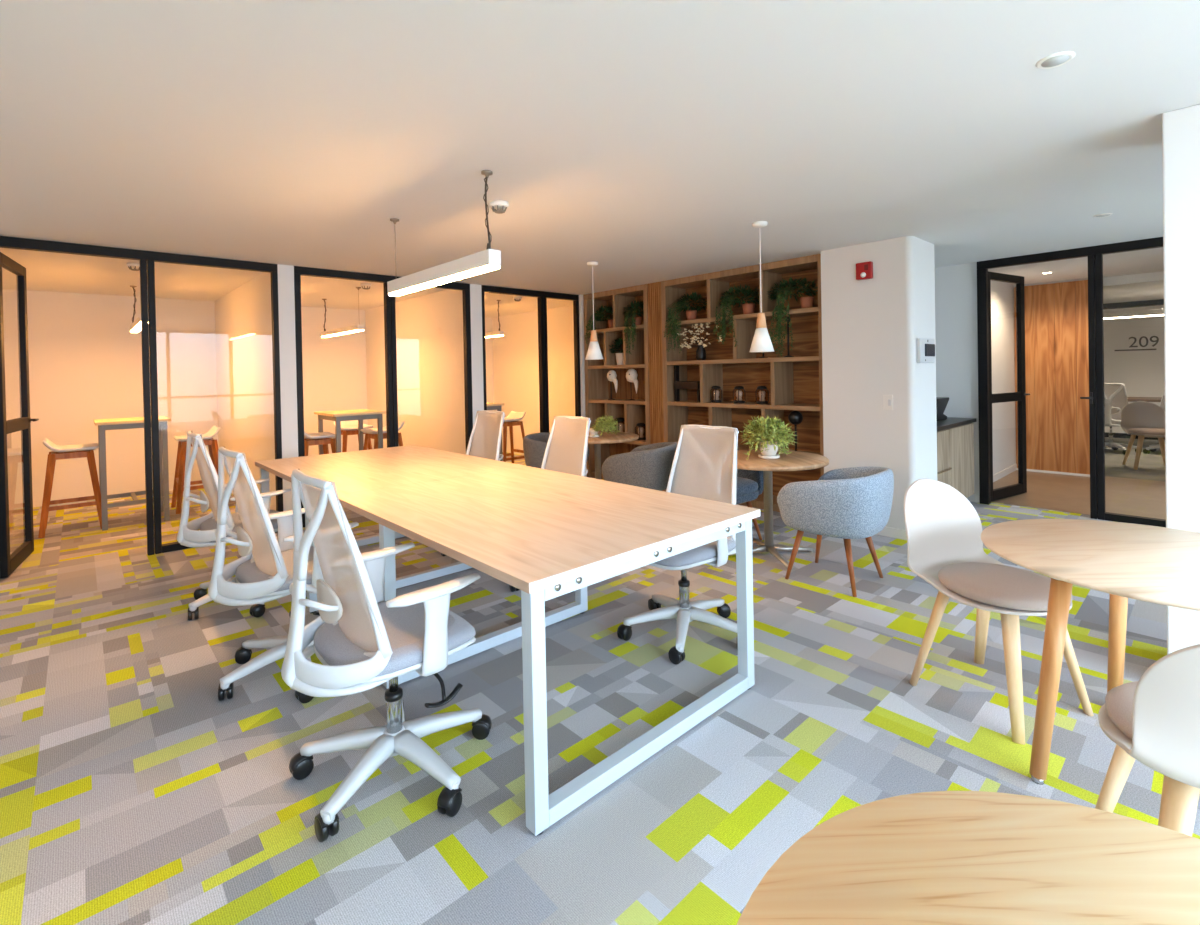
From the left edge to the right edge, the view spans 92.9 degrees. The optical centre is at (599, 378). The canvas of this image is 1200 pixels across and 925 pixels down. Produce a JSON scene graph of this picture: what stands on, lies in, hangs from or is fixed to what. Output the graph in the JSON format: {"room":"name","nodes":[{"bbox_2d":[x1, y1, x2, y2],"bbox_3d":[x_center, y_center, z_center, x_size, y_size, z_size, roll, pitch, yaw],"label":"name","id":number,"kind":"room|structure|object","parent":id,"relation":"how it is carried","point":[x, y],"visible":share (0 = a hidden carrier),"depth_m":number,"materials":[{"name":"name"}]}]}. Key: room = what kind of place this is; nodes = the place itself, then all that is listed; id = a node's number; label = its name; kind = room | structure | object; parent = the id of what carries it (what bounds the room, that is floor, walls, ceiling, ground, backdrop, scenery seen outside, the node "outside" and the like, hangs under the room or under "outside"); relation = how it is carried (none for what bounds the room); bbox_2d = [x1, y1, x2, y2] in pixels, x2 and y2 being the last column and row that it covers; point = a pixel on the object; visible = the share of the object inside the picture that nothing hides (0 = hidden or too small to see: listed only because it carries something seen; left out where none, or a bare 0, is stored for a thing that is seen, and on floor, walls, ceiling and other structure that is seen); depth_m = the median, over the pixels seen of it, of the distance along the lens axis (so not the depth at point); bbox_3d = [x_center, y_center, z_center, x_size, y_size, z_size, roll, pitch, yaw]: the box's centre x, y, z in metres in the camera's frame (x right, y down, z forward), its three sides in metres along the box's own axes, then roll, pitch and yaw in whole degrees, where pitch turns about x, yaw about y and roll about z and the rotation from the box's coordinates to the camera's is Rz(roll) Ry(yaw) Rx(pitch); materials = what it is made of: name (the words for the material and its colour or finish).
{"room":"open-plan office","nodes":[
{"label":"open-plan office","id":0,"kind":"room"},
{"bbox_2d":[3,289,493,509],"bbox_3d":[-4.473,0.179,7.849,7.400,2.361,0.120,-2,1,-42],"label":"wall","id":1,"kind":"structure","parent":0,"point":[85,358],"depth_m":6.72,"materials":[{"name":"white paint"}]},
{"bbox_2d":[215,264,297,510],"bbox_3d":[-3.830,0.183,6.239,0.132,2.361,3.122,-2,1,-42],"label":"wall partition","id":2,"kind":"structure","parent":0,"point":[243,318],"depth_m":5.71,"materials":[{"name":"white paint"}]},
{"bbox_2d":[294,266,473,526],"bbox_3d":[-2.094,0.154,5.754,1.773,2.361,0.070,-2,1,-42],"label":"door frame","id":3,"kind":"structure","parent":2,"relation":"in","point":[389,301],"depth_m":5.71,"materials":[{"name":"black metal"}]},
{"bbox_2d":[365,284,484,454],"bbox_3d":[-2.421,0.144,7.531,0.146,2.361,3.122,-2,1,-42],"label":"wall partition","id":4,"kind":"structure","parent":0,"point":[429,328],"depth_m":7.07,"materials":[{"name":"white paint"}]},
{"bbox_2d":[492,305,574,454],"bbox_3d":[-0.798,0.099,9.039,0.130,2.361,3.092,-2,1,-42],"label":"wall","id":5,"kind":"structure","parent":0,"point":[515,353],"depth_m":9.31,"materials":[{"name":"white paint"}]},
{"bbox_2d":[579,295,586,476],"bbox_3d":[0.014,0.096,7.676,0.774,2.361,0.133,-2,1,-42],"label":"wall","id":6,"kind":"structure","parent":0,"point":[581,307],"depth_m":7.38,"materials":[{"name":"white paint"}]},
{"bbox_2d":[481,285,580,450],"bbox_3d":[-0.804,0.119,6.935,1.434,2.361,0.070,-2,1,-42],"label":"window","id":7,"kind":"structure","parent":6,"relation":"in","point":[542,296],"depth_m":7.01,"materials":[{"name":"black metal"}]},
{"bbox_2d":[0,0,1199,317],"bbox_3d":[2.413,-1.192,6.288,16.500,0.150,12.400,-2,1,-42],"label":"ceiling","id":8,"kind":"structure","parent":0,"point":[645,141],"depth_m":2.41,"materials":[{"name":"white paint"}]},
{"bbox_2d":[130,285,148,332],"bbox_3d":[-4.522,-0.733,5.587,0.070,0.491,1.320,-2,1,-42],"label":"linear pendant light","id":9,"kind":"object","parent":8,"relation":"hanging from","point":[135,327],"visible":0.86,"depth_m":5.83,"materials":[{"name":"white metal"}]},
{"bbox_2d":[131,322,148,332],"bbox_3d":[-4.518,-0.494,5.589,0.058,0.012,1.308,-2,1,-42],"label":"diffuser","id":10,"kind":"object","parent":9,"relation":"attached to","point":[136,327],"depth_m":5.61,"materials":[{"name":"white plastic"}]},
{"bbox_2d":[321,287,363,337],"bbox_3d":[-3.119,-0.772,6.859,0.070,0.491,1.320,-2,1,-42],"label":"linear pendant light","id":11,"kind":"object","parent":8,"relation":"hanging from","point":[359,327],"visible":1,"depth_m":6.75,"materials":[{"name":"white metal"}]},
{"bbox_2d":[321,330,363,337],"bbox_3d":[-3.114,-0.532,6.862,0.058,0.012,1.308,-2,1,-42],"label":"diffuser","id":12,"kind":"object","parent":11,"relation":"attached to","point":[339,332],"depth_m":6.88,"materials":[{"name":"white plastic"}]},
{"bbox_2d":[387,170,500,295],"bbox_3d":[-0.937,-0.781,3.257,0.070,0.486,1.240,-2,1,-42],"label":"linear pendant light","id":13,"kind":"object","parent":8,"relation":"hanging from","point":[487,260],"visible":1,"depth_m":3.06,"materials":[{"name":"white metal"}]},
{"bbox_2d":[389,265,499,295],"bbox_3d":[-0.933,-0.544,3.259,0.058,0.012,1.228,-2,1,-42],"label":"diffuser","id":14,"kind":"object","parent":13,"relation":"attached to","point":[472,270],"depth_m":3.16,"materials":[{"name":"white plastic"}]},
{"bbox_2d":[485,300,503,337],"bbox_3d":[-1.773,-0.810,8.174,0.070,0.491,1.320,-2,1,-42],"label":"linear pendant light","id":15,"kind":"object","parent":8,"relation":"hanging from","point":[494,333],"visible":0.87,"depth_m":7.73,"materials":[{"name":"white metal"}]},
{"bbox_2d":[489,200,508,213],"bbox_3d":[-0.595,-1.003,3.362,0.112,0.058,0.112,-2,1,-42],"label":"smoke detector","id":16,"kind":"object","parent":8,"relation":"attached to","point":[497,206],"visible":1,"depth_m":3.33,"materials":[{"name":"white plastic"}]},
{"bbox_2d":[585,262,602,359],"bbox_3d":[-0.061,-0.616,5.245,0.168,0.888,0.168,-2,1,-42],"label":"pendant light","id":17,"kind":"object","parent":8,"relation":"hanging from","point":[594,352],"visible":1,"depth_m":5.21,"materials":[{"name":"white"}]},
{"bbox_2d":[749,221,773,351],"bbox_3d":[1.110,-0.625,3.937,0.168,0.888,0.168,-2,1,-42],"label":"pendant light","id":18,"kind":"object","parent":8,"relation":"hanging from","point":[761,342],"visible":1,"depth_m":3.90,"materials":[{"name":"white"}]},
{"bbox_2d":[1036,51,1074,68],"bbox_3d":[1.513,-1.054,1.897,0.104,0.007,0.104,-2,1,-42],"label":"recessed light","id":19,"kind":"object","parent":8,"relation":"in","point":[1060,58],"visible":1,"depth_m":1.89,"materials":[{"name":"white plastic"}]},
{"bbox_2d":[1103,309,1163,318],"bbox_3d":[7.970,-1.056,7.852,0.070,0.361,1.800,-2,1,-42],"label":"linear pendant light","id":20,"kind":"object","parent":8,"relation":"hanging from","point":[1156,312],"visible":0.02,"depth_m":8.16,"materials":[{"name":"white"}]},
{"bbox_2d":[1103,314,1163,318],"bbox_3d":[7.973,-0.881,7.854,0.058,0.012,1.788,-2,1,-42],"label":"diffuser","id":21,"kind":"object","parent":20,"relation":"attached to","point":[1119,315],"depth_m":8.21,"materials":[{"name":"white plastic"}]},
{"bbox_2d":[0,451,1199,924],"bbox_3d":[-0.184,1.311,4.486,12.000,0.001,13.000,-2,1,-42],"label":"floor","id":22,"kind":"structure","parent":0,"point":[131,793],"depth_m":2.10,"materials":[{"name":"carpet"}]},
{"bbox_2d":[38,438,101,537],"bbox_3d":[-4.866,0.971,5.258,0.449,0.847,0.440,-2,1,-42],"label":"bar stool","id":23,"kind":"object","parent":22,"relation":"on","point":[58,452],"visible":1,"depth_m":5.18,"materials":[{"name":"brown wood"}]},
{"bbox_2d":[94,416,170,530],"bbox_3d":[-4.537,0.891,5.547,0.552,0.985,0.620,-2,1,-42],"label":"bar table","id":24,"kind":"object","parent":22,"relation":"on","point":[135,422],"visible":0.95,"depth_m":5.45,"materials":[{"name":"grey metal"}]},
{"bbox_2d":[171,426,220,513],"bbox_3d":[-4.268,0.952,6.064,0.449,0.847,0.440,-2,1,-42],"label":"bar stool","id":25,"kind":"object","parent":22,"relation":"on","point":[178,488],"visible":0.66,"depth_m":6.03,"materials":[{"name":"brown wood"}]},
{"bbox_2d":[177,431,306,619],"bbox_3d":[-2.172,0.832,3.454,0.639,1.052,0.616,-1,1,30],"label":"office chair","id":26,"kind":"object","parent":22,"relation":"on","point":[187,535],"visible":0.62,"depth_m":3.24,"materials":[{"name":"white plastic"}]},
{"bbox_2d":[208,446,358,703],"bbox_3d":[-1.409,0.826,2.619,0.647,1.051,0.627,-2,1,-44],"label":"office chair","id":27,"kind":"object","parent":22,"relation":"on","point":[258,579],"visible":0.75,"depth_m":2.42,"materials":[{"name":"white plastic"}]},
{"bbox_2d":[304,431,335,455],"bbox_3d":[-2.964,0.928,5.957,0.449,0.847,0.440,-2,1,-42],"label":"bar stool","id":28,"kind":"object","parent":22,"relation":"on","point":[325,438],"visible":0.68,"depth_m":5.89,"materials":[{"name":"brown wood"}]},
{"bbox_2d":[314,409,385,507],"bbox_3d":[-2.701,0.853,6.178,0.530,0.980,0.670,-2,1,-42],"label":"bar table","id":29,"kind":"object","parent":22,"relation":"on","point":[360,415],"visible":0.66,"depth_m":6.07,"materials":[{"name":"beige wood"}]},
{"bbox_2d":[333,420,372,451],"bbox_3d":[-2.999,0.919,6.928,0.440,0.847,0.449,-2,1,-42],"label":"bar stool","id":30,"kind":"object","parent":22,"relation":"on","point":[350,427],"visible":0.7,"depth_m":6.85,"materials":[{"name":"brown wood"}]},
{"bbox_2d":[361,421,404,449],"bbox_3d":[-2.441,0.913,6.437,0.449,0.847,0.440,-2,1,-44],"label":"bar stool","id":31,"kind":"object","parent":22,"relation":"on","point":[372,433],"visible":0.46,"depth_m":6.40,"materials":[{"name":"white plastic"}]},
{"bbox_2d":[281,469,491,841],"bbox_3d":[-0.714,0.819,1.935,0.635,1.052,0.626,-1,1,23],"label":"office chair","id":32,"kind":"object","parent":22,"relation":"on","point":[368,646],"visible":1,"depth_m":1.77,"materials":[{"name":"white plastic"}]},
{"bbox_2d":[441,410,504,555],"bbox_3d":[-1.037,0.800,4.554,0.653,1.051,0.642,-1,1,44],"label":"office chair","id":33,"kind":"object","parent":22,"relation":"on","point":[493,438],"visible":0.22,"depth_m":4.72,"materials":[{"name":"white plastic"}]},
{"bbox_2d":[487,403,504,460],"bbox_3d":[-1.620,0.821,7.359,0.520,0.980,0.650,-2,1,-42],"label":"bar table","id":34,"kind":"object","parent":22,"relation":"on","point":[490,406],"visible":0.19,"depth_m":7.27,"materials":[{"name":"grey metal"}]},
{"bbox_2d":[255,445,759,835],"bbox_3d":[-0.893,0.956,3.258,1.192,0.760,3.375,-2,1,-42],"label":"meeting table","id":35,"kind":"object","parent":22,"relation":"on","point":[545,534],"visible":0.87,"depth_m":2.33,"materials":[{"name":"brown wood"}]},
{"bbox_2d":[491,411,525,462],"bbox_3d":[-1.233,0.879,7.679,0.449,0.847,0.440,-2,1,-42],"label":"bar stool","id":36,"kind":"object","parent":22,"relation":"on","point":[513,418],"visible":0.66,"depth_m":7.65,"materials":[{"name":"brown wood"}]},
{"bbox_2d":[509,416,590,592],"bbox_3d":[-0.344,0.795,3.772,0.655,1.051,0.627,-2,1,-44],"label":"office chair","id":37,"kind":"object","parent":22,"relation":"on","point":[578,459],"visible":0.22,"depth_m":3.94,"materials":[{"name":"white plastic"}]},
{"bbox_2d":[523,433,588,470],"bbox_3d":[-0.471,0.945,5.932,0.584,0.722,0.689,-1,1,20],"label":"armchair","id":38,"kind":"object","parent":22,"relation":"on","point":[534,445],"visible":0.33,"depth_m":5.67,"materials":[{"name":"grey fabric"}]},
{"bbox_2d":[559,432,638,479],"bbox_3d":[-0.020,0.940,5.765,0.830,0.712,0.830,-1,1,-7],"label":"round side table","id":39,"kind":"object","parent":22,"relation":"on","point":[605,438],"visible":0.44,"depth_m":5.73,"materials":[{"name":"brown wood"}]},
{"bbox_2d":[589,415,619,436],"bbox_3d":[0.052,0.471,5.621,0.302,0.224,0.294,-1,1,-18],"label":"planter","id":40,"kind":"object","parent":39,"relation":"on","point":[603,422],"visible":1,"depth_m":5.57,"materials":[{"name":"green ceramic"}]},
{"bbox_2d":[583,284,649,479],"bbox_3d":[0.321,0.097,7.089,0.375,2.359,1.114,-2,1,-42],"label":"bookshelf","id":41,"kind":"object","parent":22,"relation":"on","point":[597,385],"visible":0.61,"depth_m":7.15,"materials":[{"name":"brown wood"}]},
{"bbox_2d":[584,305,612,342],"bbox_3d":[0.043,-0.686,7.239,0.355,0.509,0.425,-2,1,-42],"label":"trailing plant","id":42,"kind":"object","parent":41,"relation":"on","point":[599,316],"visible":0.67,"depth_m":7.21,"materials":[{"name":"green plant"}]},
{"bbox_2d":[607,370,617,399],"bbox_3d":[0.162,0.085,7.177,0.115,0.373,0.174,-2,1,-42],"label":"head sculpture","id":43,"kind":"object","parent":41,"relation":"on","point":[611,375],"visible":1,"depth_m":7.14,"materials":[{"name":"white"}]},
{"bbox_2d":[609,338,622,364],"bbox_3d":[0.283,-0.336,7.060,0.308,0.350,0.362,-2,1,-42],"label":"potted plant","id":44,"kind":"object","parent":41,"relation":"on","point":[619,356],"visible":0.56,"depth_m":7.01,"materials":[{"name":"green plant"}]},
{"bbox_2d":[626,369,637,399],"bbox_3d":[0.394,0.078,6.923,0.130,0.384,0.184,-2,1,-42],"label":"head sculpture","id":45,"kind":"object","parent":41,"relation":"on","point":[631,374],"visible":0.99,"depth_m":6.87,"materials":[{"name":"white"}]},
{"bbox_2d":[623,300,643,353],"bbox_3d":[0.420,-0.612,6.817,0.370,0.672,0.430,-2,1,-42],"label":"trailing plant","id":46,"kind":"object","parent":41,"relation":"on","point":[636,320],"visible":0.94,"depth_m":6.75,"materials":[{"name":"green plant"}]},
{"bbox_2d":[635,423,645,439],"bbox_3d":[0.492,0.639,6.847,0.133,0.204,0.131,-2,1,-42],"label":"candle lantern","id":47,"kind":"object","parent":41,"relation":"on","point":[640,429],"visible":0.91,"depth_m":6.81,"materials":[{"name":"black metal"}]},
{"bbox_2d":[601,442,677,490],"bbox_3d":[0.391,0.937,5.044,0.584,0.722,0.689,-1,1,26],"label":"armchair","id":48,"kind":"object","parent":22,"relation":"on","point":[649,466],"visible":0.82,"depth_m":4.75,"materials":[{"name":"grey fabric"}]},
{"bbox_2d":[648,281,664,490],"bbox_3d":[0.652,0.097,6.490,0.046,2.359,0.213,-2,1,-42],"label":"wood panel","id":49,"kind":"object","parent":22,"relation":"on","point":[654,289],"visible":0.65,"depth_m":6.47,"materials":[{"name":"brown wood"}]},
{"bbox_2d":[617,425,738,664],"bbox_3d":[0.448,0.788,2.943,0.639,1.051,0.666,-2,1,-44],"label":"office chair","id":50,"kind":"object","parent":22,"relation":"on","point":[715,553],"visible":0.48,"depth_m":2.96,"materials":[{"name":"white plastic"}]},
{"bbox_2d":[675,446,763,539],"bbox_3d":[0.939,0.931,4.572,0.689,0.722,0.584,-2,1,-40],"label":"armchair","id":51,"kind":"object","parent":22,"relation":"on","point":[749,482],"visible":0.14,"depth_m":4.49,"materials":[{"name":"fabric"}]},
{"bbox_2d":[724,475,757,495],"bbox_3d":[0.955,0.851,4.551,0.544,0.073,0.530,-2,1,-40],"label":"seat cushion","id":52,"kind":"object","parent":51,"relation":"on","point":[747,485],"depth_m":4.42,"materials":[{"name":"fabric"}]},
{"bbox_2d":[661,254,823,511],"bbox_3d":[1.480,0.087,5.823,0.375,2.359,1.885,-2,1,-42],"label":"bookshelf","id":53,"kind":"object","parent":22,"relation":"on","point":[795,383],"visible":0.64,"depth_m":5.81,"materials":[{"name":"brown wood"}]},
{"bbox_2d":[664,292,706,352],"bbox_3d":[0.964,-0.602,6.223,0.370,0.679,0.456,-2,1,-42],"label":"trailing plant","id":54,"kind":"object","parent":53,"relation":"on","point":[691,314],"visible":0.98,"depth_m":6.21,"materials":[{"name":"green plant"}]},
{"bbox_2d":[674,366,699,401],"bbox_3d":[0.979,0.060,6.284,0.140,0.400,0.355,-2,1,-42],"label":"metal ornament","id":55,"kind":"object","parent":53,"relation":"on","point":[678,385],"visible":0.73,"depth_m":6.28,"materials":[{"name":"black metal"}]},
{"bbox_2d":[677,322,721,359],"bbox_3d":[1.068,-0.395,6.143,0.162,0.413,0.612,-2,1,-42],"label":"arrangement","id":56,"kind":"object","parent":53,"relation":"on","point":[700,353],"visible":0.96,"depth_m":6.12,"materials":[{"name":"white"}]},
{"bbox_2d":[710,386,721,402],"bbox_3d":[1.229,0.169,6.030,0.115,0.178,0.114,-2,1,-42],"label":"candle lantern","id":57,"kind":"object","parent":53,"relation":"on","point":[715,392],"visible":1,"depth_m":6.00,"materials":[{"name":"black metal"}]},
{"bbox_2d":[713,284,758,346],"bbox_3d":[1.403,-0.631,5.750,0.358,0.645,0.527,-2,1,-42],"label":"trailing plant","id":58,"kind":"object","parent":53,"relation":"on","point":[748,308],"visible":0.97,"depth_m":5.72,"materials":[{"name":"green plant"}]},
{"bbox_2d":[733,386,745,402],"bbox_3d":[1.420,0.167,5.821,0.115,0.178,0.114,-2,1,-42],"label":"candle lantern","id":59,"kind":"object","parent":53,"relation":"on","point":[738,392],"visible":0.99,"depth_m":5.79,"materials":[{"name":"black metal"}]},
{"bbox_2d":[755,386,768,403],"bbox_3d":[1.599,0.166,5.626,0.115,0.178,0.114,-2,1,-42],"label":"candle lantern","id":60,"kind":"object","parent":53,"relation":"on","point":[762,393],"visible":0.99,"depth_m":5.60,"materials":[{"name":"black metal"}]},
{"bbox_2d":[768,277,817,357],"bbox_3d":[1.787,-0.572,5.333,0.371,0.763,0.548,-2,1,-42],"label":"trailing plant","id":61,"kind":"object","parent":53,"relation":"on","point":[806,302],"visible":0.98,"depth_m":5.27,"materials":[{"name":"green plant"}]},
{"bbox_2d":[788,411,802,450],"bbox_3d":[1.839,0.509,5.359,0.170,0.406,0.170,-2,1,-42],"label":"ornament","id":62,"kind":"object","parent":53,"relation":"on","point":[795,417],"visible":0.81,"depth_m":5.32,"materials":[{"name":"black metal"}]},
{"bbox_2d":[709,450,828,568],"bbox_3d":[1.226,0.932,4.154,0.830,0.712,0.830,-1,1,-7],"label":"round side table","id":63,"kind":"object","parent":22,"relation":"on","point":[796,460],"visible":0.7,"depth_m":4.12,"materials":[{"name":"brown wood"}]},
{"bbox_2d":[740,414,796,458],"bbox_3d":[1.211,0.422,4.111,0.407,0.329,0.401,-2,1,-42],"label":"planter","id":64,"kind":"object","parent":63,"relation":"on","point":[770,427],"visible":1,"depth_m":4.04,"materials":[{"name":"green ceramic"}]},
{"bbox_2d":[777,467,893,596],"bbox_3d":[1.528,0.929,3.634,0.689,0.722,0.584,-2,1,-44],"label":"armchair","id":65,"kind":"object","parent":22,"relation":"on","point":[850,503],"visible":1,"depth_m":3.39,"materials":[{"name":"grey fabric"}]},
{"bbox_2d":[937,423,974,497],"bbox_3d":[3.021,0.844,5.449,1.180,0.795,0.695,-2,1,-42],"label":"base cabinet","id":66,"kind":"object","parent":22,"relation":"on","point":[955,445],"visible":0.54,"depth_m":5.25,"materials":[{"name":"brown wood"}]},
{"bbox_2d":[937,417,976,430],"bbox_3d":[3.006,0.427,5.456,1.225,0.035,0.720,-2,1,-42],"label":"countertop","id":67,"kind":"structure","parent":66,"relation":"on","point":[950,422],"depth_m":5.31,"materials":[{"name":"black stone"}]},
{"bbox_2d":[936,397,948,420],"bbox_3d":[3.222,0.298,5.553,0.360,0.210,0.220,-2,1,-42],"label":"coffee maker","id":68,"kind":"object","parent":67,"relation":"on","point":[941,402],"visible":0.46,"depth_m":5.43,"materials":[{"name":"black plastic"}]},
{"bbox_2d":[737,791,1199,924],"bbox_3d":[0.511,0.967,0.401,0.848,0.740,0.848,-1,1,0],"label":"table","id":69,"kind":"object","parent":22,"relation":"on","point":[937,857],"visible":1,"depth_m":0.69,"materials":[{"name":"brown wood"}]},
{"bbox_2d":[903,478,1093,744],"bbox_3d":[1.587,0.881,2.346,0.474,0.842,0.570,-1,1,-22],"label":"shell chair","id":70,"kind":"object","parent":22,"relation":"on","point":[944,529],"visible":0.9,"depth_m":2.38,"materials":[{"name":"beige plastic"}]},
{"bbox_2d":[980,519,1199,784],"bbox_3d":[1.811,0.938,1.862,0.940,0.720,0.940,-1,1,-2],"label":"table","id":71,"kind":"object","parent":22,"relation":"on","point":[1147,563],"visible":0.93,"depth_m":1.84,"materials":[{"name":"brown wood"}]},
{"bbox_2d":[1095,644,1199,835],"bbox_3d":[1.441,0.893,1.277,0.474,0.842,0.570,-1,1,28],"label":"shell chair","id":72,"kind":"object","parent":22,"relation":"on","point":[1153,720],"visible":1,"depth_m":1.21,"materials":[{"name":"beige plastic"}]},
{"bbox_2d":[821,236,936,529],"bbox_3d":[2.361,0.079,4.837,0.519,2.361,0.725,-2,1,-42],"label":"wall","id":73,"kind":"structure","parent":0,"point":[871,328],"depth_m":4.61,"materials":[{"name":"white paint"}]},
{"bbox_2d":[856,261,872,279],"bbox_3d":[2.137,-0.870,4.620,0.064,0.136,0.124,-2,1,-42],"label":"fire alarm","id":74,"kind":"object","parent":73,"relation":"attached to","point":[864,270],"visible":1,"depth_m":4.60,"materials":[{"name":"red plastic"}]},
{"bbox_2d":[883,395,892,409],"bbox_3d":[2.286,0.194,4.527,0.014,0.120,0.072,-2,1,-42],"label":"light switch","id":75,"kind":"object","parent":73,"relation":"attached to","point":[887,399],"visible":1,"depth_m":4.53,"materials":[{"name":"white plastic"}]},
{"bbox_2d":[876,527,906,539],"bbox_3d":[2.383,1.222,4.840,0.534,0.075,0.737,-2,1,-42],"label":"baseboard","id":76,"kind":"structure","parent":73,"relation":"attached to","point":[887,531],"depth_m":4.51,"materials":[{"name":"white"}]},
{"bbox_2d":[916,338,934,362],"bbox_3d":[2.598,-0.217,4.538,0.330,0.196,0.040,-2,1,-42],"label":"thermostat","id":77,"kind":"object","parent":73,"relation":"attached to","point":[925,347],"visible":1,"depth_m":4.48,"materials":[{"name":"white plastic"}]},
{"bbox_2d":[935,262,979,501],"bbox_3d":[3.485,0.048,5.915,0.100,2.361,0.785,-2,1,-42],"label":"wall","id":78,"kind":"structure","parent":0,"point":[956,333],"depth_m":5.71,"materials":[{"name":"white paint"}]},
{"bbox_2d":[991,281,1015,474],"bbox_3d":[4.508,0.021,6.638,2.387,2.361,0.100,-2,1,-42],"label":"wall","id":79,"kind":"structure","parent":0,"point":[1002,294],"depth_m":6.93,"materials":[{"name":"white paint"}]},
{"bbox_2d":[993,464,1016,481],"bbox_3d":[4.512,1.163,6.557,2.237,0.080,0.012,-2,1,-42],"label":"baseboard","id":80,"kind":"structure","parent":79,"relation":"attached to","point":[999,475],"depth_m":6.90,"materials":[{"name":"white"}]},
{"bbox_2d":[1014,278,1087,424],"bbox_3d":[5.640,-0.004,7.051,0.100,2.361,0.820,-2,1,-42],"label":"wall","id":81,"kind":"structure","parent":0,"point":[1086,278],"depth_m":7.07,"materials":[{"name":"white paint"}]},
{"bbox_2d":[1014,280,1089,476],"bbox_3d":[5.588,0.005,7.003,0.038,2.337,0.808,-2,1,-42],"label":"door","id":82,"kind":"structure","parent":81,"relation":"in","point":[1056,314],"depth_m":6.99,"materials":[{"name":"brown wood"}]},
{"bbox_2d":[991,437,1165,519],"bbox_3d":[7.497,1.148,7.266,7.580,0.023,6.600,-2,1,-42],"label":"floor","id":83,"kind":"structure","parent":0,"point":[1049,491],"depth_m":6.18,"materials":[{"name":"carpet"}]},
{"bbox_2d":[1104,383,1141,454],"bbox_3d":[7.755,0.595,8.647,0.661,1.051,0.638,-2,1,-42],"label":"office chair","id":84,"kind":"object","parent":83,"relation":"on","point":[1111,412],"visible":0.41,"depth_m":8.45,"materials":[{"name":"white plastic"}]},
{"bbox_2d":[1107,397,1164,401],"bbox_3d":[8.680,0.708,8.759,0.800,0.790,1.800,-2,1,-42],"label":"worktable","id":85,"kind":"object","parent":83,"relation":"on","point":[1130,399],"visible":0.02,"depth_m":8.75,"materials":[{"name":"brown wood"}]},
{"bbox_2d":[1121,401,1164,469],"bbox_3d":[7.029,0.731,7.295,0.474,0.842,0.570,-1,1,28],"label":"shell chair","id":86,"kind":"object","parent":83,"relation":"on","point":[1142,419],"visible":0.84,"depth_m":7.44,"materials":[{"name":"beige plastic"}]},
{"bbox_2d":[1143,390,1164,453],"bbox_3d":[8.322,0.588,8.297,0.648,1.051,0.643,-1,1,19],"label":"office chair","id":87,"kind":"object","parent":83,"relation":"on","point":[1152,448],"visible":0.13,"depth_m":8.36,"materials":[{"name":"white plastic"}]},
{"bbox_2d":[1103,271,1163,286],"bbox_3d":[7.163,-1.148,5.473,0.100,0.101,3.580,-2,1,-42],"label":"wall","id":88,"kind":"structure","parent":0,"point":[1154,276],"depth_m":6.54,"materials":[{"name":"white paint"}]},
{"bbox_2d":[1103,305,1164,432],"bbox_3d":[10.002,-0.111,9.571,0.120,2.361,6.800,-2,1,-42],"label":"wall","id":89,"kind":"structure","parent":0,"point":[1142,372],"depth_m":10.07,"materials":[{"name":"white paint"}]},
{"bbox_2d":[1105,432,1164,439],"bbox_3d":[9.974,1.026,9.536,0.015,0.090,6.600,-2,1,-42],"label":"baseboard","id":90,"kind":"structure","parent":89,"relation":"attached to","point":[1116,435],"depth_m":10.20,"materials":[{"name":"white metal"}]},
{"bbox_2d":[1115,336,1158,350],"bbox_3d":[9.455,-0.608,10.055,0.010,0.247,0.572,-2,1,-42],"label":"number sign","id":91,"kind":"object","parent":89,"relation":"attached to","point":[1134,338],"visible":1,"depth_m":10.00,"materials":[{"name":"grey"}]},
{"bbox_2d":[1162,104,1199,654],"bbox_3d":[3.076,0.094,1.841,0.482,2.361,1.760,-2,1,-42],"label":"wall column","id":92,"kind":"structure","parent":0,"point":[1180,127],"depth_m":2.29,"materials":[{"name":"white paint"}]},
{"bbox_3d":[10.350,-0.079,5.617,4.950,2.361,0.500,-2,1,-42],"label":"wall","id":93,"kind":"structure","parent":0,"visible":0},
{"bbox_2d":[1103,299,1163,309],"bbox_3d":[7.161,-0.858,5.468,0.140,0.060,3.580,-2,1,-42],"label":"beam","id":94,"kind":"structure","parent":93,"relation":"attached to","point":[1159,302],"depth_m":6.53,"materials":[{"name":"black metal"}]},
{"bbox_3d":[-4.602,0.223,3.482,1.150,2.361,0.080,-2,1,-42],"label":"wall","id":95,"kind":"structure","parent":0,"visible":0},
{"bbox_2d":[0,236,282,555],"bbox_3d":[-3.505,0.193,4.461,1.791,2.361,0.070,-2,1,-42],"label":"door frame","id":96,"kind":"structure","parent":95,"relation":"in","point":[147,259],"depth_m":4.44,"materials":[{"name":"black metal"}]},
{"bbox_2d":[0,252,38,577],"bbox_3d":[-4.358,0.253,4.238,0.151,2.263,0.747,-1,1,-35],"label":"door","id":97,"kind":"structure","parent":96,"relation":"attached to","point":[9,562],"depth_m":4.35,"materials":[{"name":"black metal"}]},
{"bbox_3d":[6.023,0.026,3.144,0.100,2.361,1.700,-2,1,-42],"label":"wall","id":98,"kind":"structure","parent":0,"visible":0},
{"bbox_2d":[977,237,1165,527],"bbox_3d":[4.551,0.039,4.652,0.104,2.361,2.512,-2,1,-42],"label":"door frame","id":99,"kind":"structure","parent":98,"relation":"in","point":[1095,254],"depth_m":4.94,"materials":[{"name":"black metal"}]},
{"bbox_2d":[988,271,1029,500],"bbox_3d":[4.114,0.078,5.795,0.786,2.263,0.151,-1,1,-31],"label":"door","id":100,"kind":"structure","parent":99,"relation":"attached to","point":[1019,396],"depth_m":5.93,"materials":[{"name":"black metal"}]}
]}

